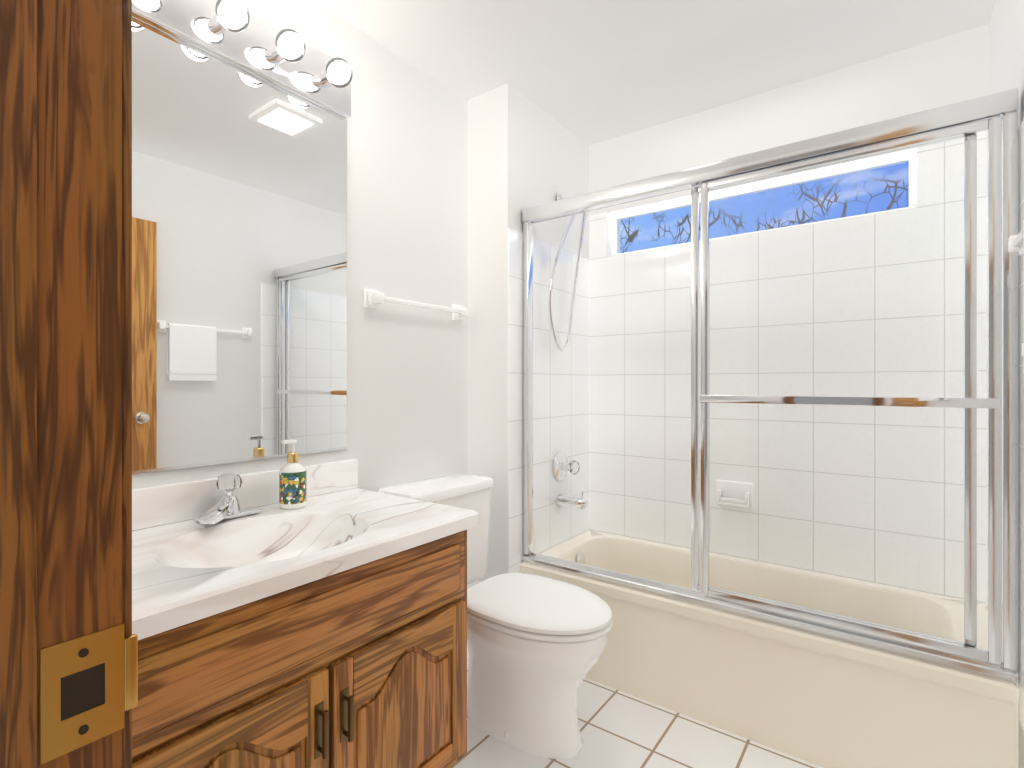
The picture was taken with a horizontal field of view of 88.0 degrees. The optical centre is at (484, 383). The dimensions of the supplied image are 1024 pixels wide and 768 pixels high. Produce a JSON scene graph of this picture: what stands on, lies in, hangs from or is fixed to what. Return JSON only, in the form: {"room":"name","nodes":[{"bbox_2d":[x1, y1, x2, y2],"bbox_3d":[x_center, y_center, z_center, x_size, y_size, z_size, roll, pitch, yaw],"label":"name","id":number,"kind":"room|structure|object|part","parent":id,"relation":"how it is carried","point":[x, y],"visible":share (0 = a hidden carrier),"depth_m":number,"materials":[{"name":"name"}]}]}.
{"room":"bathroom","nodes":[
{"label":"bathroom","id":0,"kind":"room"},
{"bbox_2d":[132,0,467,644],"bbox_3d":[-0.603,-0.050,1.756,0.120,2.400,3.425,0,0,38],"label":"wall","id":1,"kind":"structure","parent":0,"point":[407,239],"depth_m":2.01,"materials":[{"name":"white paint"}]},
{"bbox_2d":[132,17,346,473],"bbox_3d":[-0.758,-0.342,1.451,0.007,1.129,0.925,0,0,38],"label":"mirror","id":2,"kind":"object","parent":1,"relation":"attached to","point":[239,264],"visible":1,"depth_m":1.50,"materials":[{"name":"silver metal"}]},
{"bbox_2d":[132,0,352,118],"bbox_3d":[-0.705,-0.991,1.409,0.142,0.168,0.925,0,0,38],"label":"vanity light","id":3,"kind":"object","parent":1,"relation":"attached to","point":[239,34],"visible":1,"depth_m":1.52,"materials":[{"name":"silver metal"}]},
{"bbox_2d":[364,288,468,320],"bbox_3d":[-0.243,-0.305,2.068,0.060,0.068,0.530,0,0,38],"label":"towel rail","id":4,"kind":"object","parent":1,"relation":"attached to","point":[374,299],"visible":1,"depth_m":1.97,"materials":[{"name":"white ceramic"}]},
{"bbox_2d":[468,84,589,581],"bbox_3d":[0.239,-0.050,2.553,0.225,2.400,0.732,0,0,38],"label":"wall","id":5,"kind":"structure","parent":0,"point":[524,152],"depth_m":2.32,"materials":[{"name":"white paint"}]},
{"bbox_2d":[552,193,587,509],"bbox_3d":[0.413,-0.164,2.477,0.142,1.488,0.136,0,0,38],"label":"tub faucet","id":6,"kind":"object","parent":5,"relation":"attached to","point":[561,466],"visible":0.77,"depth_m":2.48,"materials":[{"name":"silver metal"}]},
{"bbox_2d":[548,212,585,350],"bbox_3d":[0.390,-0.497,2.421,0.089,0.697,0.249,0,0,38],"label":"hose","id":7,"kind":"object","parent":6,"relation":"hanging from","point":[557,344],"visible":0.88,"depth_m":2.41,"materials":[{"name":"silver metal"}]},
{"bbox_2d":[450,645,822,767],"bbox_3d":[0.132,1.180,1.181,2.046,0.060,3.425,0,0,38],"label":"floor","id":8,"kind":"structure","parent":0,"point":[618,729],"depth_m":1.68,"materials":[{"name":"white tile"}]},
{"bbox_2d":[132,459,478,767],"bbox_3d":[-0.523,0.705,1.289,0.576,0.890,0.962,0,0,38],"label":"bathroom vanity","id":9,"kind":"object","parent":8,"relation":"on","point":[325,626],"visible":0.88,"depth_m":1.17,"materials":[{"name":"brown wood"}]},
{"bbox_2d":[195,473,260,523],"bbox_3d":[-0.673,0.300,1.397,0.128,0.120,0.184,0,0,38],"label":"sink faucet","id":10,"kind":"object","parent":9,"relation":"on","point":[226,506],"visible":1,"depth_m":1.40,"materials":[{"name":"silver metal"}]},
{"bbox_2d":[279,439,306,509],"bbox_3d":[-0.561,0.261,1.549,0.076,0.197,0.076,0,0,38],"label":"soap dispenser","id":11,"kind":"object","parent":9,"relation":"on","point":[293,483],"visible":1,"depth_m":1.52,"materials":[{"name":"plastic"}]},
{"bbox_2d":[378,473,611,758],"bbox_3d":[0.055,0.762,1.835,0.796,0.775,0.458,0,0,38],"label":"toilet","id":12,"kind":"object","parent":8,"relation":"on","point":[536,645],"visible":0.69,"depth_m":1.66,"materials":[{"name":"white ceramic"}]},
{"bbox_2d":[520,530,1018,767],"bbox_3d":[0.942,0.955,2.041,1.509,0.390,0.653,0,0,38],"label":"bathtub","id":13,"kind":"object","parent":8,"relation":"on","point":[820,700],"visible":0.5,"depth_m":1.71,"materials":[{"name":"beige ceramic"}]},
{"bbox_2d":[522,88,1017,683],"bbox_3d":[0.767,0.005,1.818,1.509,1.509,0.068,0,0,38],"label":"shower door","id":14,"kind":"structure","parent":13,"relation":"on","point":[992,114],"depth_m":1.50,"materials":[{"name":"silver metal"}]},
{"bbox_3d":[1.034,0.017,1.620,0.743,1.375,0.020,0,0,38],"label":"panel","id":15,"kind":"part","parent":14,"relation":"part of","materials":[{"name":"clear glass"}]},
{"bbox_2d":[316,0,994,145],"bbox_3d":[0.132,-1.280,1.181,2.046,0.060,3.425,0,0,38],"label":"ceiling","id":16,"kind":"structure","parent":0,"point":[589,72],"depth_m":1.94,"materials":[{"name":"white paint"}]},
{"bbox_2d":[589,24,988,606],"bbox_3d":[1.158,-0.050,2.396,1.866,2.400,0.168,0,0,38],"label":"wall","id":17,"kind":"structure","parent":0,"point":[640,395],"depth_m":2.16,"materials":[{"name":"white tile"}]},
{"bbox_2d":[717,480,753,508],"bbox_3d":[1.088,0.485,2.312,0.150,0.110,0.050,0,0,38],"label":"soap dish","id":18,"kind":"object","parent":17,"relation":"attached to","point":[733,501],"depth_m":2.31,"materials":[{"name":"white ceramic"}]},
{"bbox_2d":[611,151,916,255],"bbox_3d":[1.153,-0.765,2.386,1.230,0.230,0.040,0,0,38],"label":"window","id":19,"kind":"structure","parent":17,"relation":"in","point":[615,218],"depth_m":2.26,"materials":[{"name":"white"}]},
{"bbox_2d":[987,0,1023,767],"bbox_3d":[0.865,-0.050,0.610,0.128,2.400,3.425,0,0,38],"label":"wall","id":20,"kind":"structure","parent":0,"point":[1006,48],"depth_m":1.35,"materials":[{"name":"white paint"}]},
{"bbox_2d":[1008,228,1023,355],"bbox_3d":[1.067,-0.187,1.006,0.054,0.334,0.560,0,0,38],"label":"towel rail","id":21,"kind":"object","parent":20,"relation":"attached to","point":[1015,243],"visible":1,"depth_m":1.19,"materials":[{"name":"white ceramic"}]},
{"bbox_3d":[-0.405,-0.050,0.494,1.746,2.400,0.140,0,0,38],"label":"wall","id":22,"kind":"structure","parent":0,"visible":0},
{"bbox_2d":[0,0,137,767],"bbox_3d":[-0.142,0.100,0.290,0.910,2.100,0.172,0,0,38],"label":"door frame","id":23,"kind":"structure","parent":22,"relation":"attached to","point":[68,669],"depth_m":0.54,"materials":[{"name":"brown wood"}]},
{"label":"outside","id":24,"kind":"structure","parent":0,"visible":0},
{"bbox_2d":[620,162,908,252],"bbox_3d":[1.375,-1.100,2.897,3.800,1.900,0.010,0,0,38],"label":"sky","id":25,"kind":"structure","parent":24,"point":[672,219],"depth_m":2.76,"materials":[{"name":"blue"}]}
]}

